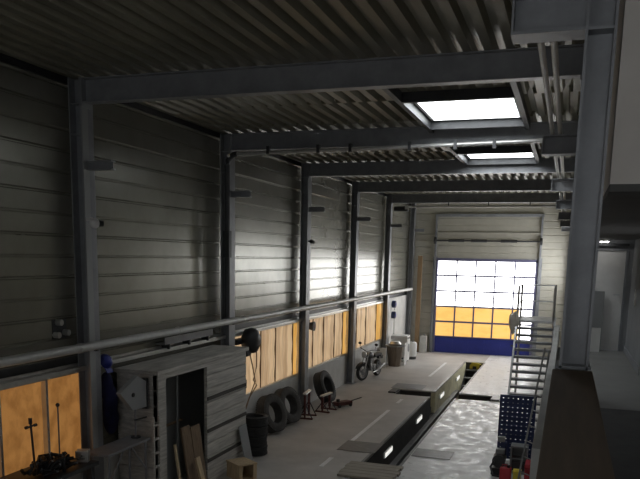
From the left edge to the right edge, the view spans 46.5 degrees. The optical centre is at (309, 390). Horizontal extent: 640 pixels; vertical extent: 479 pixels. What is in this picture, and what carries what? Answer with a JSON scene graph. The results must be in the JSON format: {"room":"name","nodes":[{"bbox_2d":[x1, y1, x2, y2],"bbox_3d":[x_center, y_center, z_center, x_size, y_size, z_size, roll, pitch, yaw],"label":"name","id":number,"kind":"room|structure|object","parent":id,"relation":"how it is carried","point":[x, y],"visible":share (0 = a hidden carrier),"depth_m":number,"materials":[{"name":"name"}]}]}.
{"room":"auto repair garage","nodes":[
{"label":"auto repair garage","id":0,"kind":"room"},
{"bbox_2d":[0,62,410,444],"bbox_3d":[-1.575,-2.777,17.193,0.160,5.950,37.620,5,11,18],"label":"wall","id":1,"kind":"structure","parent":0,"point":[158,242],"depth_m":13.17,"materials":[{"name":"metal"}]},
{"bbox_2d":[0,372,80,476],"bbox_3d":[-4.370,0.797,9.560,0.150,1.530,5.020,5,11,18],"label":"window","id":2,"kind":"structure","parent":1,"relation":"in","point":[37,400],"depth_m":10.79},
{"bbox_2d":[52,319,70,338],"bbox_3d":[-3.669,-0.912,11.001,0.130,0.285,0.324,5,11,18],"label":"valves","id":3,"kind":"object","parent":1,"relation":"attached to","point":[59,330],"visible":1,"depth_m":10.93,"materials":[{"name":"metal"}]},
{"bbox_2d":[101,354,112,373],"bbox_3d":[-3.254,-0.437,11.929,0.190,0.305,0.260,5,11,18],"label":"cap","id":4,"kind":"object","parent":1,"relation":"hanging from","point":[106,360],"visible":0.93,"depth_m":11.86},
{"bbox_2d":[101,372,118,433],"bbox_3d":[-3.253,0.207,12.121,0.220,1.046,0.410,5,11,18],"label":"coat","id":5,"kind":"object","parent":1,"relation":"hanging from","point":[109,396],"visible":0.93,"depth_m":12.00,"materials":[{"name":"blue fabric"}]},
{"bbox_2d":[155,329,212,348],"bbox_3d":[-2.412,-1.011,14.535,0.200,0.230,1.950,5,11,18],"label":"cable tray","id":6,"kind":"object","parent":1,"relation":"attached to","point":[184,338],"visible":0.94,"depth_m":14.39,"materials":[{"name":"metal"}]},
{"bbox_2d":[0,299,384,389],"bbox_3d":[-2.265,-1.008,15.152,0.190,0.110,32.793,5,11,18],"label":"trim","id":7,"kind":"structure","parent":1,"relation":"attached to","point":[17,380],"depth_m":13.10,"materials":[{"name":"metal"}]},
{"bbox_2d":[0,292,406,378],"bbox_3d":[-1.609,-1.509,17.426,0.140,0.130,37.620,5,11,18],"label":"trim","id":8,"kind":"structure","parent":1,"relation":"attached to","point":[10,372],"depth_m":11.45,"materials":[{"name":"metal"}]},
{"bbox_2d":[0,53,410,204],"bbox_3d":[-1.434,-5.520,16.666,0.070,0.160,37.620,5,11,18],"label":"trim","id":9,"kind":"structure","parent":1,"relation":"attached to","point":[6,59],"depth_m":12.64,"materials":[{"name":"black metal"}]},
{"bbox_2d":[0,287,412,367],"bbox_3d":[-0.470,-2.139,19.699,0.423,0.164,30.800,5,11,18],"label":"pipe","id":10,"kind":"object","parent":1,"relation":"attached to","point":[7,361],"visible":1,"depth_m":12.74,"materials":[{"name":"metal"}]},
{"bbox_2d":[223,138,542,317],"bbox_3d":[1.208,-2.999,14.441,6.311,3.450,0.174,5,11,18],"label":"drain pipe","id":11,"kind":"object","parent":10,"relation":"attached to","point":[227,234],"visible":0.97,"depth_m":14.76,"materials":[{"name":"metal"}]},
{"bbox_2d":[67,295,406,478],"bbox_3d":[-1.601,-0.153,17.659,0.210,2.620,37.620,5,11,18],"label":"baseboard","id":12,"kind":"structure","parent":1,"relation":"attached to","point":[337,368],"depth_m":24.30,"materials":[{"name":"concrete"}]},
{"bbox_2d":[235,328,260,408],"bbox_3d":[-1.437,-0.512,17.180,0.470,1.858,0.850,5,11,18],"label":"cable reel","id":13,"kind":"object","parent":1,"relation":"attached to","point":[250,338],"visible":0.77,"depth_m":16.98,"materials":[{"name":"black plastic"}]},
{"bbox_2d":[235,322,298,396],"bbox_3d":[-1.119,-0.833,18.911,0.150,1.530,4.800,5,11,18],"label":"window","id":14,"kind":"structure","parent":1,"relation":"in","point":[277,353],"depth_m":19.47,"materials":[{"name":"brown glass"}]},
{"bbox_2d":[308,311,347,369],"bbox_3d":[0.477,-1.633,23.501,0.150,1.530,4.950,5,11,18],"label":"window","id":15,"kind":"structure","parent":1,"relation":"in","point":[328,342],"depth_m":23.84,"materials":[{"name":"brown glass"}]},
{"bbox_2d":[309,320,315,330],"bbox_3d":[0.022,-1.894,21.663,0.270,0.320,0.280,5,11,18],"label":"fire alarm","id":16,"kind":"object","parent":15,"relation":"attached to","point":[312,325],"visible":0.85,"depth_m":21.57,"materials":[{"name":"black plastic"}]},
{"bbox_2d":[355,303,382,350],"bbox_3d":[2.114,-2.453,28.207,0.150,1.530,5.050,5,11,18],"label":"window","id":17,"kind":"structure","parent":1,"relation":"in","point":[369,318],"depth_m":28.67,"materials":[{"name":"brown glass"}]},
{"bbox_2d":[0,0,584,203],"bbox_3d":[2.499,-5.304,15.433,8.600,0.160,37.800,5,11,18],"label":"ceiling","id":18,"kind":"structure","parent":0,"point":[73,39],"depth_m":8.91,"materials":[{"name":"metal"}]},
{"bbox_2d":[80,43,583,108],"bbox_3d":[-0.038,-4.021,9.664,6.758,0.395,0.220,5,11,18],"label":"roof beam","id":19,"kind":"structure","parent":18,"relation":"attached to","point":[513,64],"depth_m":9.51,"materials":[{"name":"metal"}]},
{"bbox_2d":[229,121,577,153],"bbox_3d":[1.583,-4.834,14.323,6.758,0.395,0.220,5,11,18],"label":"roof beam","id":20,"kind":"structure","parent":18,"relation":"attached to","point":[366,137],"depth_m":14.39,"materials":[{"name":"metal"}]},
{"bbox_2d":[308,157,574,178],"bbox_3d":[3.203,-5.646,18.983,6.758,0.395,0.220,5,11,18],"label":"roof beam","id":21,"kind":"structure","parent":18,"relation":"attached to","point":[547,165],"depth_m":19.04,"materials":[{"name":"metal"}]},
{"bbox_2d":[358,179,551,193],"bbox_3d":[4.823,-6.458,23.643,6.758,0.395,0.220,5,11,18],"label":"roof beam","id":22,"kind":"structure","parent":18,"relation":"attached to","point":[514,184],"depth_m":23.68,"materials":[{"name":"metal"}]},
{"bbox_2d":[382,81,530,132],"bbox_3d":[2.359,-4.561,11.453,1.800,0.410,4.550,5,11,18],"label":"window","id":23,"kind":"structure","parent":18,"relation":"attached to","point":[493,107],"depth_m":12.44,"materials":[{"name":"glass"}]},
{"bbox_2d":[391,193,572,204],"bbox_3d":[6.444,-7.270,28.303,6.758,0.395,0.220,5,11,18],"label":"roof beam","id":24,"kind":"structure","parent":18,"relation":"attached to","point":[480,197],"depth_m":28.25,"materials":[{"name":"metal"}]},
{"bbox_2d":[394,202,555,210],"bbox_3d":[6.437,-6.938,28.138,6.580,0.320,0.260,5,11,18],"label":"conduit","id":25,"kind":"object","parent":24,"relation":"hanging from","point":[396,208],"visible":0.91,"depth_m":28.25,"materials":[{"name":"metal"}]},
{"bbox_2d":[445,143,540,164],"bbox_3d":[4.118,-5.444,16.514,1.800,0.410,3.710,5,11,18],"label":"window","id":26,"kind":"structure","parent":18,"relation":"attached to","point":[527,154],"depth_m":17.69,"materials":[{"name":"glass"}]},
{"bbox_2d":[176,351,546,478],"bbox_3d":[2.293,1.437,16.733,8.800,0.046,37.900,5,11,18],"label":"floor","id":27,"kind":"structure","parent":0,"point":[305,449],"depth_m":19.55,"materials":[{"name":"concrete"}]},
{"bbox_2d":[0,457,98,478],"bbox_3d":[-3.870,1.880,9.779,0.720,1.340,2.800,5,11,18],"label":"workbench","id":28,"kind":"object","parent":27,"relation":"on","point":[89,466],"visible":0.48,"depth_m":10.29,"materials":[{"name":"metal"}]},
{"bbox_2d":[24,418,37,460],"bbox_3d":[-3.838,0.736,10.319,0.085,0.722,0.220,5,11,18],"label":"wrench","id":29,"kind":"object","parent":28,"relation":"on","point":[29,419],"visible":0.92,"depth_m":10.29,"materials":[{"name":"metal"}]},
{"bbox_2d":[20,451,77,477],"bbox_3d":[-3.537,0.996,10.154,0.456,0.268,0.844,5,11,18],"label":"heap","id":30,"kind":"object","parent":28,"relation":"on","point":[46,465],"visible":1,"depth_m":10.02,"materials":[{"name":"black metal"}]},
{"bbox_2d":[55,403,60,453],"bbox_3d":[-3.668,0.583,10.899,0.117,0.820,0.120,5,11,18],"label":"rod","id":31,"kind":"object","parent":28,"relation":"on","point":[56,404],"visible":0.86,"depth_m":10.87,"materials":[{"name":"black metal"}]},
{"bbox_2d":[74,449,89,461],"bbox_3d":[-3.269,0.957,10.671,0.180,0.180,0.340,1,10,-1],"label":"can","id":32,"kind":"object","parent":28,"relation":"on","point":[82,455],"visible":0.99,"depth_m":10.68,"materials":[{"name":"metal"}]},
{"bbox_2d":[67,77,115,478],"bbox_3d":[-3.219,-1.142,11.298,0.740,6.770,0.390,5,11,18],"label":"steel column","id":33,"kind":"structure","parent":27,"relation":"on","point":[84,166],"depth_m":11.17,"materials":[{"name":"metal"}]},
{"bbox_2d":[86,218,103,227],"bbox_3d":[-3.158,-2.453,10.921,0.282,0.155,0.156,0,10,-5],"label":"security camera","id":34,"kind":"object","parent":33,"relation":"attached to","point":[94,222],"visible":1,"depth_m":10.89,"materials":[{"name":"white paint"}]},
{"bbox_2d":[90,435,149,478],"bbox_3d":[-2.959,1.525,11.664,0.400,1.400,1.180,5,11,18],"label":"side table","id":35,"kind":"object","parent":27,"relation":"on","point":[113,448],"visible":0.91,"depth_m":11.51,"materials":[{"name":"wood"}]},
{"bbox_2d":[116,376,148,438],"bbox_3d":[-2.810,0.276,11.845,0.156,1.000,0.800,5,11,18],"label":"press","id":36,"kind":"object","parent":35,"relation":"on","point":[134,394],"visible":1,"depth_m":11.86,"materials":[{"name":"metal"}]},
{"bbox_2d":[116,376,148,409],"bbox_3d":[-2.806,0.069,11.808,0.100,0.580,0.800,5,11,18],"label":"hood","id":37,"kind":"object","parent":36,"relation":"attached to","point":[134,394],"depth_m":11.82,"materials":[{"name":"silver metal"}]},
{"bbox_2d":[151,415,160,478],"bbox_3d":[-2.490,1.273,12.155,0.040,1.740,0.210,5,11,18],"label":"ladder","id":38,"kind":"object","parent":27,"relation":"on","point":[154,425],"visible":1,"depth_m":12.07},
{"bbox_2d":[173,444,180,478],"bbox_3d":[-2.221,1.489,12.741,0.064,1.115,0.351,-7,13,-39],"label":"plank","id":39,"kind":"object","parent":27,"relation":"on","point":[174,446],"visible":1,"depth_m":12.73,"materials":[{"name":"brown wood"}]},
{"bbox_2d":[114,345,248,478],"bbox_3d":[-2.273,0.562,14.139,0.830,2.440,3.690,5,11,18],"label":"wooden shed","id":40,"kind":"object","parent":27,"relation":"on","point":[204,386],"visible":0.8,"depth_m":14.22,"materials":[{"name":"grey wood"}]},
{"bbox_2d":[166,418,182,426],"bbox_3d":[-2.675,0.670,13.498,0.030,0.040,1.500,5,11,18],"label":"shelf","id":41,"kind":"object","parent":40,"relation":"attached to","point":[181,419],"depth_m":13.86,"materials":[{"name":"brown wood"}]},
{"bbox_2d":[180,425,197,478],"bbox_3d":[-2.104,1.300,13.162,0.240,1.342,0.300,5,11,18],"label":"plank","id":42,"kind":"object","parent":27,"relation":"on","point":[185,432],"visible":0.98,"depth_m":13.11,"materials":[{"name":"brown wood"}]},
{"bbox_2d":[190,424,206,478],"bbox_3d":[-2.001,1.268,13.507,0.209,1.286,0.340,5,11,18],"label":"plank","id":43,"kind":"object","parent":27,"relation":"on","point":[195,430],"visible":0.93,"depth_m":13.47,"materials":[{"name":"brown wood"}]},
{"bbox_2d":[195,456,204,478],"bbox_3d":[-1.899,1.575,13.204,0.233,0.794,0.140,5,11,18],"label":"plank","id":44,"kind":"object","parent":27,"relation":"on","point":[200,471],"visible":1,"depth_m":13.15,"materials":[{"name":"brown wood"}]},
{"bbox_2d":[220,133,251,345],"bbox_3d":[-1.598,-1.954,15.958,0.740,6.770,0.390,5,11,18],"label":"steel column","id":45,"kind":"structure","parent":27,"relation":"on","point":[228,330],"depth_m":15.74,"materials":[{"name":"metal"}]},
{"bbox_2d":[226,457,256,478],"bbox_3d":[-1.338,1.553,14.689,0.420,0.330,0.500,-6,13,-36],"label":"crate","id":46,"kind":"object","parent":27,"relation":"on","point":[243,467],"visible":1,"depth_m":14.61,"materials":[{"name":"brown wood"}]},
{"bbox_2d":[238,423,252,459],"bbox_3d":[-1.327,1.131,15.522,0.167,0.863,0.403,5,11,18],"label":"leaning board","id":47,"kind":"object","parent":27,"relation":"on","point":[244,438],"visible":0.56,"depth_m":15.50,"materials":[{"name":"grey wood"}]},
{"bbox_2d":[251,444,267,456],"bbox_3d":[-1.223,1.290,16.460,0.593,0.215,0.593,5,11,18],"label":"tyre","id":48,"kind":"object","parent":27,"relation":"on","point":[259,450],"visible":0.44,"depth_m":16.22,"materials":[{"name":"rubber"}]},
{"bbox_2d":[249,435,266,446],"bbox_3d":[-1.230,1.072,16.424,0.593,0.215,0.593,5,11,18],"label":"tyre","id":49,"kind":"object","parent":48,"relation":"on","point":[261,440],"visible":0.51,"depth_m":16.17,"materials":[{"name":"rubber"}]},
{"bbox_2d":[247,425,267,436],"bbox_3d":[-1.211,0.854,16.390,0.593,0.215,0.593,-3,11,-21],"label":"tyre","id":50,"kind":"object","parent":49,"relation":"on","point":[263,430],"visible":0.57,"depth_m":16.14,"materials":[{"name":"rubber"}]},
{"bbox_2d":[246,413,267,426],"bbox_3d":[-1.199,0.639,16.338,0.593,0.215,0.593,7,12,28],"label":"tyre","id":51,"kind":"object","parent":50,"relation":"on","point":[252,419],"visible":0.77,"depth_m":16.11,"materials":[{"name":"rubber"}]},
{"bbox_2d":[256,394,287,432],"bbox_3d":[-0.927,0.564,18.344,0.551,0.984,0.954,7,12,30],"label":"tyre","id":52,"kind":"object","parent":27,"relation":"on","point":[263,403],"visible":0.77,"depth_m":18.26,"materials":[{"name":"rubber"}]},
{"bbox_2d":[274,386,301,423],"bbox_3d":[-0.571,0.385,19.369,0.551,0.984,0.954,7,12,30],"label":"tyre","id":53,"kind":"object","parent":27,"relation":"on","point":[289,393],"visible":0.79,"depth_m":19.42,"materials":[{"name":"rubber"}]},
{"bbox_2d":[300,389,316,419],"bbox_3d":[-0.070,0.376,20.234,0.440,0.720,0.640,3,11,13],"label":"trestle","id":54,"kind":"object","parent":27,"relation":"on","point":[308,391],"visible":0.88,"depth_m":20.08,"materials":[{"name":"red paint"}]},
{"bbox_2d":[298,163,324,410],"bbox_3d":[0.022,-2.767,20.618,0.740,6.770,0.390,5,11,18],"label":"steel column","id":55,"kind":"structure","parent":27,"relation":"on","point":[306,183],"depth_m":20.58,"materials":[{"name":"metal"}]},
{"bbox_2d":[313,370,335,402],"bbox_3d":[0.453,-0.112,22.253,0.593,0.979,0.953,5,11,22],"label":"tyre","id":56,"kind":"object","parent":27,"relation":"on","point":[323,383],"visible":0.88,"depth_m":22.04,"materials":[{"name":"rubber"}]},
{"bbox_2d":[315,392,336,412],"bbox_3d":[0.470,0.333,21.144,0.440,0.500,0.640,6,11,26],"label":"trestle","id":57,"kind":"object","parent":27,"relation":"on","point":[323,405],"visible":1,"depth_m":21.03,"materials":[{"name":"red paint"}]},
{"bbox_2d":[332,397,361,407],"bbox_3d":[1.123,0.328,21.971,1.023,0.240,0.280,-8,14,-40],"label":"jack","id":58,"kind":"object","parent":27,"relation":"on","point":[337,402],"visible":0.95,"depth_m":21.74,"materials":[{"name":"red paint"}]},
{"bbox_2d":[345,181,370,383],"bbox_3d":[1.642,-3.579,25.278,0.740,6.770,0.390,5,11,18],"label":"steel column","id":59,"kind":"structure","parent":27,"relation":"on","point":[355,203],"depth_m":25.27,"materials":[{"name":"metal"}]},
{"bbox_2d":[337,440,382,452],"bbox_3d":[1.183,1.297,17.239,0.880,0.008,0.930,5,11,18],"label":"floor plate","id":60,"kind":"object","parent":27,"relation":"on","point":[357,446],"visible":1,"depth_m":17.21,"materials":[{"name":"metal"}]},
{"bbox_2d":[337,471,392,478],"bbox_3d":[1.098,1.712,14.803,1.100,0.050,0.200,5,11,18],"label":"board","id":61,"kind":"object","parent":27,"relation":"on","point":[341,474],"visible":1,"depth_m":14.79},
{"bbox_2d":[339,468,396,478],"bbox_3d":[1.173,1.678,15.002,1.150,0.050,0.200,5,11,18],"label":"board","id":62,"kind":"object","parent":27,"relation":"on","point":[394,476],"visible":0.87,"depth_m":14.97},
{"bbox_2d":[355,342,384,380],"bbox_3d":[2.288,-1.108,26.947,0.882,1.337,2.067,6,12,27],"label":"motorcycle","id":63,"kind":"object","parent":27,"relation":"on","point":[370,364],"visible":1,"depth_m":26.70,"materials":[{"name":"metal"}]},
{"bbox_2d":[343,466,400,476],"bbox_3d":[1.266,1.645,15.195,1.160,0.050,0.200,5,11,18],"label":"board","id":64,"kind":"object","parent":27,"relation":"on","point":[345,467],"visible":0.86,"depth_m":15.16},
{"bbox_2d":[345,463,399,471],"bbox_3d":[1.298,1.607,15.408,1.120,0.050,0.200,5,11,18],"label":"board","id":65,"kind":"object","parent":27,"relation":"on","point":[347,464],"visible":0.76,"depth_m":15.38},
{"bbox_2d":[349,461,403,470],"bbox_3d":[1.391,1.574,15.600,1.130,0.050,0.200,5,11,18],"label":"board","id":66,"kind":"object","parent":27,"relation":"on","point":[401,468],"visible":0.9,"depth_m":15.59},
{"bbox_2d":[377,348,385,367],"bbox_3d":[2.841,-1.290,29.522,0.358,0.800,0.030,3,10,10],"label":"sheet","id":67,"kind":"object","parent":27,"relation":"on","point":[382,350],"visible":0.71,"depth_m":29.47,"materials":[{"name":"paint"}]},
{"bbox_2d":[381,194,401,364],"bbox_3d":[3.263,-4.391,29.938,0.740,6.770,0.390,5,11,18],"label":"steel column","id":68,"kind":"structure","parent":27,"relation":"on","point":[389,208],"depth_m":29.88,"materials":[{"name":"metal"}]},
{"bbox_2d":[385,341,405,366],"bbox_3d":[3.451,-1.502,30.142,0.776,1.020,0.776,5,11,18],"label":"waste bin","id":69,"kind":"object","parent":27,"relation":"on","point":[394,348],"visible":1,"depth_m":29.94,"materials":[{"name":"metal"}]},
{"bbox_2d":[391,334,409,360],"bbox_3d":[3.837,-1.794,31.513,0.740,1.120,0.600,5,11,18],"label":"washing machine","id":70,"kind":"object","parent":27,"relation":"on","point":[402,338],"visible":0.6,"depth_m":31.21,"materials":[{"name":"white paint"}]},
{"bbox_2d":[403,343,406,365],"bbox_3d":[3.903,-1.492,30.470,0.030,0.900,0.400,5,11,18],"label":"board","id":71,"kind":"object","parent":27,"relation":"on","point":[405,347],"visible":1,"depth_m":30.40,"materials":[{"name":"paint"}]},
{"bbox_2d":[391,383,426,389],"bbox_3d":[3.403,-0.141,25.460,1.050,0.006,1.000,5,11,18],"label":"floor plate","id":72,"kind":"object","parent":27,"relation":"on","point":[397,385],"visible":1,"depth_m":25.43,"materials":[{"name":"metal"}]},
{"bbox_2d":[409,341,416,359],"bbox_3d":[4.425,-1.768,32.332,0.440,0.800,0.440,5,11,18],"label":"drum","id":73,"kind":"object","parent":27,"relation":"on","point":[413,345],"visible":0.68,"depth_m":32.15,"materials":[{"name":"paint"}]},
{"bbox_2d":[405,203,423,341],"bbox_3d":[4.831,-5.177,34.449,0.740,6.770,0.390,5,11,18],"label":"steel column","id":74,"kind":"structure","parent":27,"relation":"on","point":[413,230],"depth_m":34.38,"materials":[{"name":"metal"}]},
{"bbox_2d":[414,256,422,351],"bbox_3d":[5.036,-3.992,34.522,0.220,4.420,0.120,5,11,18],"label":"wooden post","id":75,"kind":"object","parent":27,"relation":"on","point":[420,258],"visible":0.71,"depth_m":34.45,"materials":[{"name":"brown wood"}]},
{"bbox_2d":[419,334,426,352],"bbox_3d":[5.283,-2.200,34.641,0.320,0.860,0.240,5,11,18],"label":"canister","id":76,"kind":"object","parent":27,"relation":"on","point":[423,338],"visible":1,"depth_m":34.54,"materials":[{"name":"plastic"}]},
{"bbox_2d":[411,448,453,459],"bbox_3d":[2.768,1.419,16.726,0.860,0.008,0.700,5,11,18],"label":"floor plate","id":77,"kind":"object","parent":27,"relation":"on","point":[419,452],"visible":1,"depth_m":16.71,"materials":[{"name":"metal"}]},
{"bbox_2d":[490,395,499,400],"bbox_3d":[5.870,0.239,23.488,0.260,0.050,0.800,5,11,18],"label":"slot end cover","id":78,"kind":"object","parent":27,"relation":"on","point":[494,397],"visible":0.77,"depth_m":23.29,"materials":[{"name":"metal"}]},
{"bbox_2d":[489,436,508,476],"bbox_3d":[3.884,1.353,15.242,0.342,0.720,0.721,5,11,18],"label":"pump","id":79,"kind":"object","parent":27,"relation":"on","point":[499,458],"visible":0.88,"depth_m":15.21,"materials":[{"name":"black metal"}]},
{"bbox_2d":[499,464,511,478],"bbox_3d":[3.867,1.631,14.717,0.220,0.358,0.180,5,11,18],"label":"canister","id":80,"kind":"object","parent":27,"relation":"on","point":[505,472],"visible":1,"depth_m":14.64,"materials":[{"name":"red paint"}]},
{"bbox_2d":[497,394,536,459],"bbox_3d":[4.501,0.820,16.233,0.780,1.440,0.400,5,11,18],"label":"perforated panel","id":81,"kind":"object","parent":27,"relation":"on","point":[513,411],"visible":0.73,"depth_m":16.21,"materials":[{"name":"blue metal"}]},
{"bbox_2d":[513,468,521,478],"bbox_3d":[4.058,1.694,14.608,0.160,0.280,0.220,5,11,18],"label":"plastic box","id":82,"kind":"object","parent":27,"relation":"on","point":[515,471],"visible":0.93,"depth_m":14.51,"materials":[{"name":"yellow paint"}]},
{"bbox_2d":[509,442,528,474],"bbox_3d":[4.319,1.407,15.384,0.340,0.580,0.330,5,11,18],"label":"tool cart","id":83,"kind":"object","parent":27,"relation":"on","point":[516,451],"visible":0.62,"depth_m":15.30,"materials":[{"name":"grey plastic"}]},
{"bbox_2d":[511,455,525,460],"bbox_3d":[4.319,1.389,15.381,0.280,0.015,0.270,5,11,18],"label":"shelf","id":84,"kind":"object","parent":83,"relation":"attached to","point":[517,457],"depth_m":15.37,"materials":[{"name":"grey plastic"}]},
{"bbox_2d":[524,459,530,478],"bbox_3d":[4.454,1.576,14.879,0.310,0.431,0.450,5,11,18],"label":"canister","id":85,"kind":"object","parent":27,"relation":"on","point":[527,462],"visible":0.34,"depth_m":14.71,"materials":[{"name":"red paint"}]},
{"bbox_2d":[506,284,556,454],"bbox_3d":[5.352,-0.629,17.962,0.939,3.706,3.956,5,11,18],"label":"stairs","id":86,"kind":"structure","parent":27,"relation":"on","point":[526,319],"depth_m":17.91,"materials":[{"name":"metal"}]},
{"bbox_2d":[509,311,518,334],"bbox_3d":[5.007,-1.663,18.264,0.250,0.600,0.133,5,11,18],"label":"jacket","id":87,"kind":"object","parent":86,"relation":"hanging from","point":[514,317],"visible":0.99,"depth_m":18.21,"materials":[{"name":"beige fabric"}]},
{"bbox_2d":[517,348,549,478],"bbox_3d":[4.296,0.546,14.293,0.385,2.669,0.919,7,12,31],"label":"ladder","id":88,"kind":"object","parent":27,"relation":"on","point":[548,355],"visible":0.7,"depth_m":14.41,"materials":[{"name":"grey metal"}]},
{"bbox_2d":[541,134,576,156],"bbox_3d":[2.991,-0.645,9.199,0.552,6.770,0.240,5,11,18],"label":"column","id":89,"kind":"structure","parent":27,"relation":"on","point":[557,144],"depth_m":8.80,"materials":[{"name":"metal"}]},
{"bbox_2d":[556,200,571,209],"bbox_3d":[6.232,-2.270,18.518,0.552,6.770,0.240,5,11,18],"label":"column","id":90,"kind":"structure","parent":27,"relation":"on","point":[560,204],"depth_m":18.12,"materials":[{"name":"metal"}]},
{"bbox_2d":[537,42,562,211],"bbox_3d":[5.990,-4.599,17.775,0.060,0.049,29.800,5,11,18],"label":"ceiling pipe","id":91,"kind":"object","parent":90,"relation":"attached to","point":[541,46],"visible":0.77,"depth_m":6.50,"materials":[{"name":"metal"}]},
{"bbox_2d":[550,42,565,211],"bbox_3d":[6.070,-4.593,17.748,0.060,0.049,29.800,5,11,18],"label":"ceiling pipe","id":92,"kind":"object","parent":90,"relation":"attached to","point":[554,45],"visible":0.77,"depth_m":6.45,"materials":[{"name":"metal"}]},
{"bbox_2d":[558,212,570,219],"bbox_3d":[7.852,-3.082,23.178,0.552,6.770,0.240,5,11,18],"label":"column","id":93,"kind":"structure","parent":27,"relation":"on","point":[562,215],"depth_m":22.78,"materials":[{"name":"metal"}]},
{"bbox_2d":[560,220,569,226],"bbox_3d":[9.473,-3.894,27.838,0.552,6.770,0.240,5,11,18],"label":"column","id":94,"kind":"structure","parent":27,"relation":"on","point":[563,223],"depth_m":27.43,"materials":[{"name":"metal"}]},
{"bbox_2d":[511,0,619,370],"bbox_3d":[1.380,0.167,4.541,0.567,6.770,0.250,5,11,18],"label":"column","id":95,"kind":"structure","parent":27,"relation":"on","point":[595,22],"depth_m":4.18,"materials":[{"name":"metal"}]},
{"bbox_2d":[551,178,573,191],"bbox_3d":[4.612,-1.458,13.859,0.552,6.770,0.240,5,11,18],"label":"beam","id":96,"kind":"structure","parent":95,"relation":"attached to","point":[558,184],"depth_m":13.46,"materials":[{"name":"metal"}]},
{"bbox_2d":[350,363,482,478],"bbox_3d":[0.240,2.065,17.556,4.490,1.560,37.900,5,11,18],"label":"wall","id":97,"kind":"structure","parent":0,"point":[401,438],"depth_m":21.99,"materials":[{"name":"paint"}]},
{"bbox_2d":[383,445,392,458],"bbox_3d":[1.908,1.488,18.109,0.050,0.140,0.840,5,11,18],"label":"lamp","id":98,"kind":"object","parent":97,"relation":"attached to","point":[387,452],"visible":1,"depth_m":18.00,"materials":[{"name":"white paint"}]},
{"bbox_2d":[389,390,458,465],"bbox_3d":[3.283,1.297,22.008,0.160,0.160,15.180,5,11,18],"label":"rail","id":99,"kind":"object","parent":97,"relation":"attached to","point":[406,450],"visible":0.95,"depth_m":22.12,"materials":[{"name":"metal"}]},
{"bbox_2d":[396,390,491,418],"bbox_3d":[4.309,0.899,24.146,3.250,1.460,1.200,5,11,18],"label":"trim","id":100,"kind":"structure","parent":97,"relation":"attached to","point":[403,392],"depth_m":24.66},
{"bbox_2d":[458,369,477,398],"bbox_3d":[6.495,-0.086,30.554,0.580,1.200,2.880,5,11,18],"label":"steps","id":101,"kind":"structure","parent":97,"relation":"on","point":[465,377],"depth_m":31.21,"materials":[{"name":"metal"}]},
{"bbox_2d":[470,363,481,368],"bbox_3d":[7.057,-1.041,31.677,0.482,0.260,0.112,5,11,18],"label":"barrier","id":102,"kind":"object","parent":101,"relation":"on","point":[472,365],"visible":0.77,"depth_m":31.64,"materials":[{"name":"metal"}]},
{"bbox_2d":[407,203,570,356],"bbox_3d":[8.481,-5.041,33.570,8.500,6.950,0.160,5,11,18],"label":"wall","id":103,"kind":"structure","parent":0,"point":[554,255],"depth_m":33.24,"materials":[{"name":"metal"}]},
{"bbox_2d":[429,214,544,355],"bbox_3d":[7.894,-4.729,33.611,4.810,6.300,0.486,5,11,18],"label":"door","id":104,"kind":"structure","parent":103,"relation":"in","point":[472,303],"depth_m":33.90,"materials":[{"name":"blue"}]},
{"bbox_2d":[536,369,614,478],"bbox_3d":[0.315,0.957,0.958,0.220,0.970,7.370,5,11,18],"label":"wall","id":105,"kind":"structure","parent":0,"point":[574,444],"depth_m":2.73,"materials":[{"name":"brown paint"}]},
{"bbox_2d":[555,347,639,410],"bbox_3d":[2.421,0.757,5.572,1.310,0.200,17.400,5,11,18],"label":"floor","id":106,"kind":"structure","parent":0,"point":[617,383],"depth_m":10.15,"materials":[{"name":"concrete"}]},
{"bbox_2d":[529,325,559,478],"bbox_3d":[3.668,-0.362,11.274,0.090,0.300,11.800,5,11,18],"label":"beam","id":107,"kind":"structure","parent":106,"relation":"attached to","point":[535,452],"depth_m":7.16,"materials":[{"name":"metal"}]},
{"bbox_2d":[590,328,600,351],"bbox_3d":[5.052,-0.907,13.294,0.240,0.428,0.079,5,11,18],"label":"board","id":108,"kind":"object","parent":106,"relation":"on","point":[595,332],"visible":0.56,"depth_m":13.27,"materials":[{"name":"concrete"}]},
{"bbox_2d":[592,291,604,350],"bbox_3d":[5.131,-1.247,13.388,0.240,1.066,0.136,5,11,18],"label":"board","id":109,"kind":"object","parent":106,"relation":"on","point":[599,296],"visible":0.53,"depth_m":13.35,"materials":[{"name":"grey plastic"}]},
{"bbox_2d":[600,408,639,478],"bbox_3d":[2.747,0.523,6.303,0.830,0.012,3.850,5,11,18],"label":"floor mat","id":110,"kind":"object","parent":106,"relation":"on","point":[622,427],"visible":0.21,"depth_m":6.70,"materials":[{"name":"rubber"}]},
{"bbox_2d":[599,240,634,350],"bbox_3d":[5.287,-1.712,13.426,0.880,1.970,0.100,5,11,18],"label":"wall","id":111,"kind":"structure","parent":0,"point":[631,242],"depth_m":13.22,"materials":[{"name":"grey paint"}]},
{"bbox_2d":[595,248,628,350],"bbox_3d":[5.340,-1.628,13.385,0.580,1.820,0.130,5,11,18],"label":"door","id":112,"kind":"structure","parent":111,"relation":"in","point":[612,263],"depth_m":13.34,"materials":[{"name":"white paint"}]},
{"bbox_2d":[599,243,629,245],"bbox_3d":[5.264,-2.571,13.139,0.690,0.040,0.110,5,11,18],"label":"rail","id":113,"kind":"object","parent":111,"relation":"attached to","point":[600,244],"visible":0.64,"depth_m":13.07,"materials":[{"name":"metal"}]},
{"bbox_2d":[599,0,639,239],"bbox_3d":[3.699,-2.878,8.410,0.890,2.050,9.900,5,11,18],"label":"wall","id":114,"kind":"structure","parent":0,"point":[620,216],"depth_m":4.07,"materials":[{"name":"paint"}]},
{"bbox_2d":[623,239,639,375],"bbox_3d":[2.991,-1.346,5.007,0.190,4.160,17.400,5,11,18],"label":"wall","id":115,"kind":"structure","parent":0,"point":[631,350],"depth_m":12.14,"materials":[{"name":"grey paint"}]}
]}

